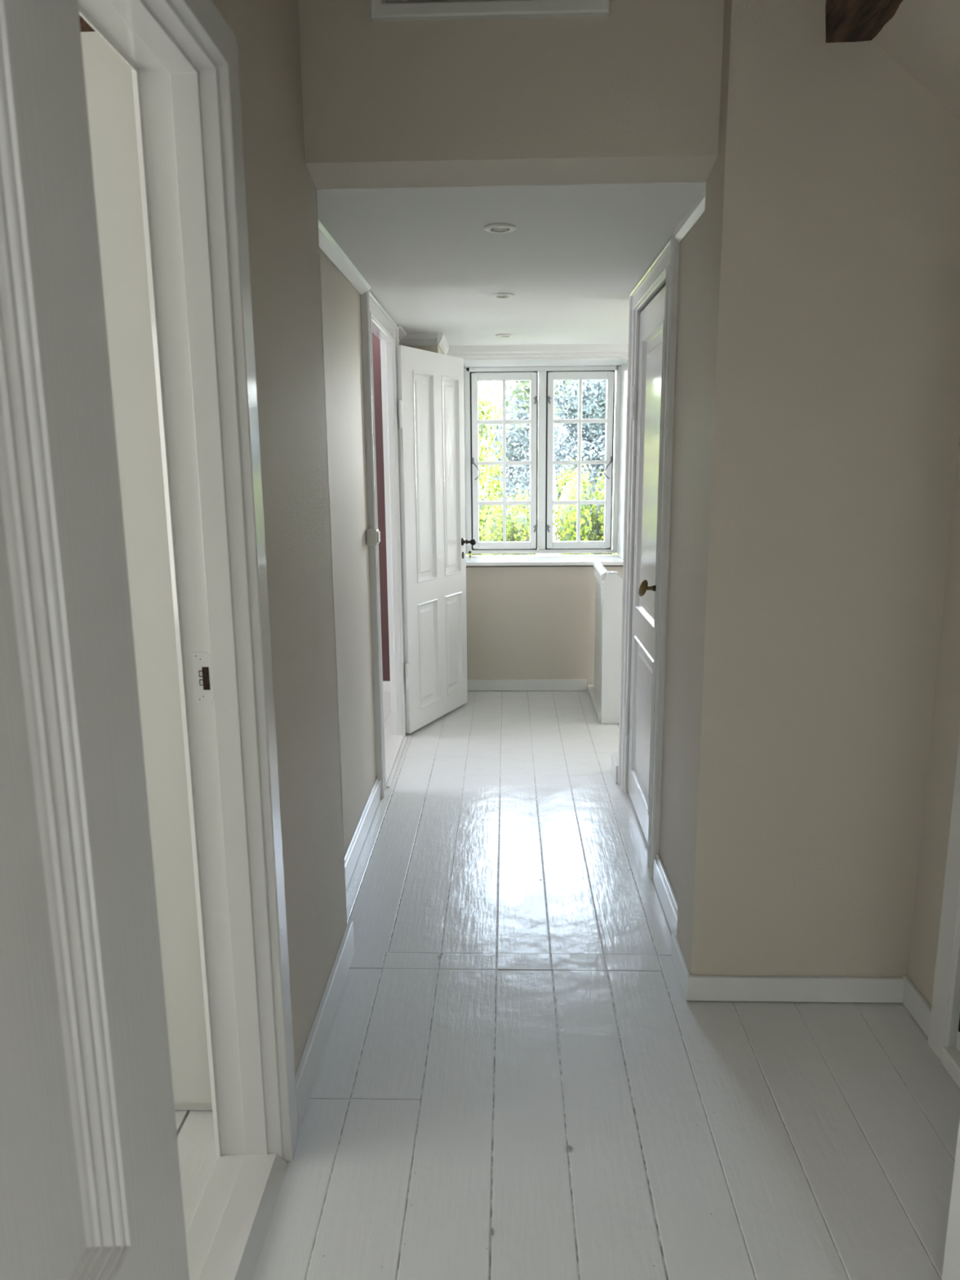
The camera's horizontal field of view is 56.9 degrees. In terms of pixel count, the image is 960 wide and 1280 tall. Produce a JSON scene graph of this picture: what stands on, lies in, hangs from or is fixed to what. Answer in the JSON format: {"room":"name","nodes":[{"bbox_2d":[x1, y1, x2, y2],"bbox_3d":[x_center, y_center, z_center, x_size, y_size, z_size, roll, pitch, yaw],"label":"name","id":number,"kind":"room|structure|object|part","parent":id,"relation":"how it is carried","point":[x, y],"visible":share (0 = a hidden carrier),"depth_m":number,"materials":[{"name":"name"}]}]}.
{"room":"home hallway","nodes":[
{"label":"home hallway","id":0,"kind":"room"},
{"bbox_2d":[80,31,211,1102],"bbox_3d":[-1.692,0.161,0.288,2.200,2.500,3.200,0,11,2],"label":"wall","id":1,"kind":"structure","parent":0,"point":[108,85],"depth_m":1.75,"materials":[{"name":"white paint"}]},
{"bbox_2d":[173,1102,212,1110],"bbox_3d":[-1.585,1.055,2.072,2.100,0.033,0.050,0,11,2],"label":"baseboard","id":2,"kind":"structure","parent":1,"relation":"attached to","point":[180,1106],"depth_m":2.02,"materials":[{"name":"white paint"}]},
{"bbox_2d":[212,0,399,1074],"bbox_3d":[-0.466,-0.609,2.790,0.144,3.000,5.520,0,11,2],"label":"wall","id":3,"kind":"structure","parent":0,"point":[281,195],"depth_m":2.09,"materials":[{"name":"beige paint"}]},
{"bbox_2d":[0,0,189,1279],"bbox_3d":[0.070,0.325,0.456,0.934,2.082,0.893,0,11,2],"label":"door","id":4,"kind":"structure","parent":3,"relation":"in","point":[91,1188],"depth_m":0.74,"materials":[{"name":"white wood"}]},
{"bbox_3d":[-0.368,0.041,0.482,0.042,1.204,0.506,0,11,2],"label":"panel","id":5,"kind":"part","parent":4,"relation":"part of","materials":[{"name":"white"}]},
{"bbox_2d":[77,0,298,1279],"bbox_3d":[-0.499,0.120,1.290,0.161,2.166,0.902,0,11,2],"label":"door frame","id":6,"kind":"structure","parent":3,"relation":"in","point":[181,55],"depth_m":1.62,"materials":[{"name":"white wood"}]},
{"bbox_3d":[-0.520,0.072,1.664,0.034,0.100,0.002,0,11,2],"label":"strike plate","id":7,"kind":"part","parent":6,"relation":"part of","materials":[{"name":"white metal"}]},
{"bbox_2d":[294,920,354,1130],"bbox_3d":[-0.397,0.963,2.301,0.016,0.106,0.725,0,11,2],"label":"baseboard","id":8,"kind":"structure","parent":3,"relation":"attached to","point":[305,1074],"depth_m":2.21,"materials":[{"name":"white wood"}]},
{"bbox_2d":[317,218,370,294],"bbox_3d":[-0.468,-1.246,2.860,0.044,0.029,1.270,0,11,2],"label":"crown molding","id":9,"kind":"structure","parent":3,"relation":"attached to","point":[328,246],"depth_m":2.94,"materials":[{"name":"white wood"}]},
{"bbox_2d":[344,777,381,891],"bbox_3d":[-0.465,0.774,3.271,0.021,0.099,1.275,0,11,2],"label":"baseboard","id":10,"kind":"structure","parent":3,"relation":"attached to","point":[352,854],"depth_m":3.39,"materials":[{"name":"white wood"}]},
{"bbox_2d":[365,528,380,545],"bbox_3d":[-0.439,-0.424,3.639,0.051,0.064,0.072,0,11,2],"label":"light switch","id":11,"kind":"object","parent":3,"relation":"attached to","point":[372,535],"visible":1,"depth_m":3.60,"materials":[{"name":"white plastic"}]},
{"bbox_2d":[397,324,407,339],"bbox_3d":[-0.415,-1.599,4.609,0.044,0.029,0.360,0,11,2],"label":"trim","id":12,"kind":"structure","parent":3,"relation":"attached to","point":[402,333],"depth_m":4.62,"materials":[{"name":"white wood"}]},
{"bbox_2d":[360,290,475,798],"bbox_3d":[-0.397,-0.499,4.467,0.365,2.124,1.565,3,12,16],"label":"door","id":13,"kind":"structure","parent":3,"relation":"in","point":[423,407],"depth_m":4.69,"materials":[{"name":"white wood"}]},
{"bbox_3d":[-0.457,-0.441,4.173,0.083,2.122,0.989,0,11,2],"label":"frame","id":14,"kind":"part","parent":13,"relation":"part of","materials":[{"name":"white wood"}]},
{"bbox_3d":[-0.306,-0.857,4.707,0.044,1.090,0.220,5,13,25],"label":"panel","id":15,"kind":"part","parent":13,"relation":"part of","materials":[{"name":"white wood"}]},
{"bbox_3d":[-0.298,0.074,4.894,0.044,0.582,0.220,5,13,25],"label":"panel","id":16,"kind":"part","parent":13,"relation":"part of","materials":[{"name":"white wood"}]},
{"bbox_3d":[-0.174,-0.912,4.974,0.044,1.090,0.203,5,13,25],"label":"panel","id":17,"kind":"part","parent":13,"relation":"part of","materials":[{"name":"white wood"}]},
{"bbox_3d":[-0.167,0.019,5.162,0.044,0.582,0.203,5,13,25],"label":"panel","id":18,"kind":"part","parent":13,"relation":"part of","materials":[{"name":"white wood"}]},
{"bbox_3d":[-0.064,-0.568,5.130,0.084,0.046,0.046,5,13,25],"label":"knob","id":19,"kind":"part","parent":13,"relation":"part of","materials":[{"name":"brown metal"}]},
{"bbox_2d":[404,345,443,354],"bbox_3d":[-0.314,-0.661,5.255,0.203,2.125,0.540,0,11,2],"label":"wall","id":20,"kind":"structure","parent":0,"point":[435,348],"depth_m":4.79,"materials":[{"name":"beige paint"}]},
{"bbox_2d":[400,333,437,345],"bbox_3d":[-0.328,-1.618,4.769,0.209,0.057,0.035,0,11,2],"label":"crown molding","id":21,"kind":"structure","parent":20,"relation":"attached to","point":[411,339],"depth_m":4.76,"materials":[{"name":"white wood"}]},
{"bbox_2d":[436,333,448,355],"bbox_3d":[-0.205,-1.671,5.030,0.032,0.057,0.575,0,11,2],"label":"trim","id":22,"kind":"structure","parent":20,"relation":"attached to","point":[442,344],"depth_m":4.89,"materials":[{"name":"white wood"}]},
{"bbox_2d":[372,333,622,690],"bbox_3d":[0.029,-0.364,5.855,5.300,3.900,0.580,0,11,2],"label":"wall","id":23,"kind":"structure","parent":0,"point":[524,622],"depth_m":5.61,"materials":[{"name":"beige paint"}]},
{"bbox_2d":[382,680,390,692],"bbox_3d":[-1.573,0.293,5.774,2.100,0.070,0.095,0,11,2],"label":"baseboard","id":24,"kind":"structure","parent":23,"relation":"attached to","point":[386,684],"depth_m":5.70,"materials":[{"name":"white wood"}]},
{"bbox_2d":[466,679,586,690],"bbox_3d":[0.243,0.290,5.697,0.879,0.073,0.016,0,11,2],"label":"baseboard","id":25,"kind":"structure","parent":23,"relation":"attached to","point":[472,684],"depth_m":5.69,"materials":[{"name":"white wood"}]},
{"bbox_2d":[446,343,628,359],"bbox_3d":[1.172,-1.717,5.244,2.772,0.075,0.056,0,11,2],"label":"crown molding","id":26,"kind":"structure","parent":23,"relation":"attached to","point":[586,350],"depth_m":5.26,"materials":[{"name":"white wood"}]},
{"bbox_2d":[463,357,627,724],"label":"window","id":27,"kind":"structure","parent":23,"relation":"in","point":[541,373],"depth_m":5.75,"materials":[{"name":"white wood"}]},
{"bbox_3d":[0.160,-1.173,5.843,0.423,1.141,0.047,0,11,2],"label":"sash","id":28,"kind":"part","parent":27,"relation":"part of","materials":[{"name":"white wood"}]},
{"bbox_3d":[0.410,-0.517,5.724,1.130,0.022,0.455,0,11,2],"label":"sill","id":29,"kind":"part","parent":27,"relation":"part of","materials":[{"name":"white wood"}]},
{"bbox_3d":[0.655,-1.174,5.828,0.424,1.141,0.047,0,11,2],"label":"sash","id":30,"kind":"part","parent":27,"relation":"part of","materials":[{"name":"white wood"}]},
{"bbox_3d":[0.718,0.013,5.231,0.018,0.735,0.612,0,11,2],"label":"panel","id":31,"kind":"part","parent":27,"relation":"part of","materials":[{"name":"white paint"}]},
{"bbox_3d":[0.700,-0.381,5.099,0.062,0.090,0.536,0,11,2],"label":"handrail","id":32,"kind":"part","parent":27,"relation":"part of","materials":[{"name":"white wood"}]},
{"bbox_3d":[0.768,-0.019,5.235,0.187,0.856,0.728,0,11,2],"label":"stair balustrade","id":33,"kind":"part","parent":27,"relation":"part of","materials":[{"name":"white wood"}]},
{"bbox_2d":[297,0,724,188],"bbox_3d":[0.070,-1.554,2.070,0.995,0.873,0.123,0,11,2],"label":"wall header","id":34,"kind":"structure","parent":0,"point":[632,94],"depth_m":2.06,"materials":[{"name":"beige paint"}]},
{"bbox_2d":[369,0,609,22],"bbox_3d":[0.019,-1.662,1.976,0.545,0.483,0.022,0,11,2],"label":"hatch","id":35,"kind":"object","parent":34,"relation":"attached to","point":[380,11],"visible":1,"depth_m":2.01,"materials":[{"name":"white paint"}]},
{"bbox_3d":[0.019,-1.663,1.982,0.467,0.405,0.010,0,11,2],"label":"hatch panel","id":36,"kind":"part","parent":35,"relation":"part of","materials":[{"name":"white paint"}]},
{"bbox_2d":[316,182,706,346],"bbox_3d":[1.034,-1.510,3.715,2.995,0.125,3.142,0,11,2],"label":"ceiling","id":37,"kind":"structure","parent":0,"point":[571,264],"depth_m":2.91,"materials":[{"name":"white paint"}]},
{"bbox_2d":[484,222,516,233],"bbox_3d":[0.059,-1.212,2.601,0.096,0.020,0.096,0,11,2],"label":"recessed light","id":38,"kind":"object","parent":37,"relation":"in","point":[495,228],"visible":1,"depth_m":2.59,"materials":[{"name":"white plastic"}]},
{"bbox_2d":[491,293,514,298],"bbox_3d":[0.094,-1.425,3.659,0.096,0.014,0.096,0,11,2],"label":"recessed light","id":39,"kind":"object","parent":37,"relation":"in","point":[500,295],"visible":1,"depth_m":3.64,"materials":[{"name":"white plastic"}]},
{"bbox_2d":[495,333,512,337],"bbox_3d":[0.132,-1.659,4.820,0.096,0.014,0.096,0,11,2],"label":"recessed light","id":40,"kind":"object","parent":37,"relation":"in","point":[497,335],"visible":1,"depth_m":4.80,"materials":[{"name":"white plastic"}]},
{"bbox_2d":[174,690,959,1279],"bbox_3d":[-0.124,1.021,2.404,5.200,0.051,6.900,0,11,2],"label":"floor","id":41,"kind":"structure","parent":0,"point":[517,1077],"depth_m":2.09,"materials":[{"name":"white paint"}]},
{"bbox_2d":[658,213,704,902],"bbox_3d":[0.693,-0.294,3.201,0.130,2.200,1.630,0,11,2],"label":"wall","id":42,"kind":"structure","parent":0,"point":[691,247],"depth_m":2.70,"materials":[{"name":"beige paint"}]},
{"bbox_2d":[610,752,618,782],"bbox_3d":[0.641,0.596,4.135,0.036,0.083,0.185,0,11,2],"label":"baseboard","id":43,"kind":"structure","parent":42,"relation":"attached to","point":[615,756],"depth_m":4.12,"materials":[{"name":"white wood"}]},
{"bbox_2d":[617,235,679,879],"bbox_3d":[0.660,-0.291,3.381,0.187,2.124,0.954,0,11,2],"label":"door","id":44,"kind":"structure","parent":42,"relation":"in","point":[653,301],"depth_m":3.38,"materials":[{"name":"white wood"}]},
{"bbox_3d":[0.659,0.321,3.505,0.045,0.595,0.486,0,11,2],"label":"panel","id":45,"kind":"part","parent":44,"relation":"part of","materials":[{"name":"white wood"}]},
{"bbox_3d":[0.584,-0.182,3.103,0.052,0.065,0.066,0,11,2],"label":"handle","id":46,"kind":"part","parent":44,"relation":"part of","materials":[{"name":"gold metal"}]},
{"bbox_3d":[0.651,-0.605,3.318,0.045,1.065,0.486,0,11,2],"label":"panel","id":47,"kind":"part","parent":44,"relation":"part of","materials":[{"name":"white wood"}]},
{"bbox_2d":[653,854,689,998],"bbox_3d":[0.596,0.867,2.760,0.048,0.101,0.700,0,11,2],"label":"baseboard","id":48,"kind":"structure","parent":42,"relation":"attached to","point":[668,899],"depth_m":2.78,"materials":[{"name":"white wood"}]},
{"bbox_2d":[672,186,706,242],"bbox_3d":[0.590,-1.172,2.445,0.026,0.029,0.490,0,11,2],"label":"crown molding","id":49,"kind":"structure","parent":42,"relation":"attached to","point":[696,211],"depth_m":2.46,"materials":[{"name":"white wood"}]},
{"bbox_2d":[676,0,959,977],"bbox_3d":[0.941,-0.506,2.217,0.753,3.000,0.200,0,11,2],"label":"wall","id":50,"kind":"structure","parent":0,"point":[828,421],"depth_m":2.16,"materials":[{"name":"beige paint"}]},
{"bbox_2d":[684,974,904,1002],"bbox_3d":[0.854,0.947,2.404,0.585,0.071,0.014,0,11,2],"label":"baseboard","id":51,"kind":"structure","parent":50,"relation":"attached to","point":[698,987],"depth_m":2.40,"materials":[{"name":"white wood"}]},
{"bbox_2d":[871,0,959,119],"bbox_3d":[0.339,-1.302,0.875,1.870,1.100,2.350,0,11,2],"label":"ceiling","id":52,"kind":"structure","parent":0,"point":[922,37],"depth_m":1.86,"materials":[{"name":"beige paint"}]},
{"bbox_2d":[825,0,902,43],"bbox_3d":[0.782,-1.170,0.845,0.118,0.152,2.245,0,11,2],"label":"timber beam","id":53,"kind":"structure","parent":52,"relation":"attached to","point":[846,20],"depth_m":1.87,"materials":[{"name":"brown wood"}]},
{"bbox_2d":[907,435,959,1006],"bbox_3d":[1.224,-0.284,1.105,0.220,3.000,2.450,0,11,2],"label":"wall","id":54,"kind":"structure","parent":0,"point":[945,725],"depth_m":2.21,"materials":[{"name":"beige paint"}]},
{"bbox_2d":[902,976,931,1037],"bbox_3d":[1.147,0.961,2.318,0.014,0.074,0.170,0,11,2],"label":"baseboard","id":55,"kind":"structure","parent":54,"relation":"attached to","point":[913,1001],"depth_m":2.31,"materials":[{"name":"white wood"}]},
{"bbox_2d":[928,732,959,1088],"bbox_3d":[1.151,0.206,1.693,0.085,1.808,0.761,0,11,2],"label":"door","id":56,"kind":"structure","parent":54,"relation":"in","point":[944,1036],"depth_m":2.13,"materials":[{"name":"white wood"}]},
{"bbox_3d":[-1.701,-1.124,0.080,2.200,0.100,3.300,0,11,2],"label":"ceiling","id":57,"kind":"structure","parent":0,"visible":0},
{"bbox_2d":[79,14,95,31],"bbox_3d":[-1.603,-1.243,1.665,2.100,0.295,0.140,0,11,2],"label":"timber beam","id":58,"kind":"structure","parent":57,"relation":"attached to","point":[84,26],"depth_m":1.59,"materials":[{"name":"brown wood"}]},
{"bbox_3d":[0.976,-0.030,1.245,0.285,2.450,0.080,0,11,2],"label":"wall","id":59,"kind":"structure","parent":0,"visible":0},
{"bbox_2d":[941,1117,959,1279],"bbox_3d":[0.813,-0.015,1.253,0.052,2.420,0.110,0,11,2],"label":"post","id":60,"kind":"object","parent":59,"relation":"attached to","point":[951,1264],"depth_m":1.49,"materials":[{"name":"white"}]},
{"label":"outside","id":61,"kind":"structure","parent":0,"visible":0},
{"bbox_3d":[1.073,-2.828,35.118,120.000,0.050,110.000,0,11,2],"label":"ground","id":62,"kind":"structure","parent":61,"visible":0},
{"bbox_2d":[478,465,488,537],"bbox_3d":[-0.445,-0.009,9.895,1.173,4.467,1.200,-7,13,-29],"label":"shrub","id":63,"kind":"object","parent":62,"relation":"on","point":[479,466],"visible":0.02,"depth_m":9.53,"materials":[{"name":"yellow plant"}]},
{"bbox_2d":[466,484,535,555],"bbox_3d":[0.142,0.206,8.213,0.860,3.634,1.356,-1,11,-1],"label":"shrub","id":64,"kind":"object","parent":62,"relation":"on","point":[492,527],"visible":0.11,"depth_m":7.76,"materials":[{"name":"green plant"}]},
{"bbox_2d":[478,381,529,555],"bbox_3d":[-0.607,-1.668,15.008,2.862,6.347,2.737,-8,14,-34],"label":"bush","id":65,"kind":"object","parent":62,"relation":"on","point":[482,432],"visible":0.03,"depth_m":14.44,"materials":[{"name":"green plant"}]},
{"bbox_2d":[480,381,561,555],"bbox_3d":[1.116,-3.355,21.859,3.187,6.241,2.814,5,13,24],"label":"tree","id":66,"kind":"object","parent":62,"relation":"on","point":[513,435],"visible":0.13,"depth_m":20.91,"materials":[{"name":"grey plant"}]},
{"bbox_2d":[478,396,585,506],"bbox_3d":[1.760,-6.188,34.929,6.600,6.600,5.800,0,11,2],"label":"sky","id":67,"kind":"structure","parent":62,"relation":"on","point":[482,492],"depth_m":32.66,"materials":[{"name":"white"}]},
{"bbox_2d":[481,380,586,555],"bbox_3d":[0.644,-1.984,12.907,2.175,7.100,1.911,0,11,2],"label":"tree","id":68,"kind":"object","parent":62,"relation":"on","point":[524,384],"visible":0.08,"depth_m":12.71,"materials":[{"name":"green plant"}]},
{"bbox_2d":[506,379,606,555],"bbox_3d":[2.599,-3.047,17.726,4.352,7.247,3.130,1,11,7],"label":"tree","id":69,"kind":"object","parent":62,"relation":"on","point":[593,394],"visible":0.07,"depth_m":16.94,"materials":[{"name":"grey plant"}]},
{"bbox_2d":[552,459,615,554],"bbox_3d":[1.177,0.075,8.089,1.128,3.579,1.358,0,11,2],"label":"shrub","id":70,"kind":"object","parent":62,"relation":"on","point":[566,515],"visible":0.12,"depth_m":7.56,"materials":[{"name":"green plant"}]}
]}

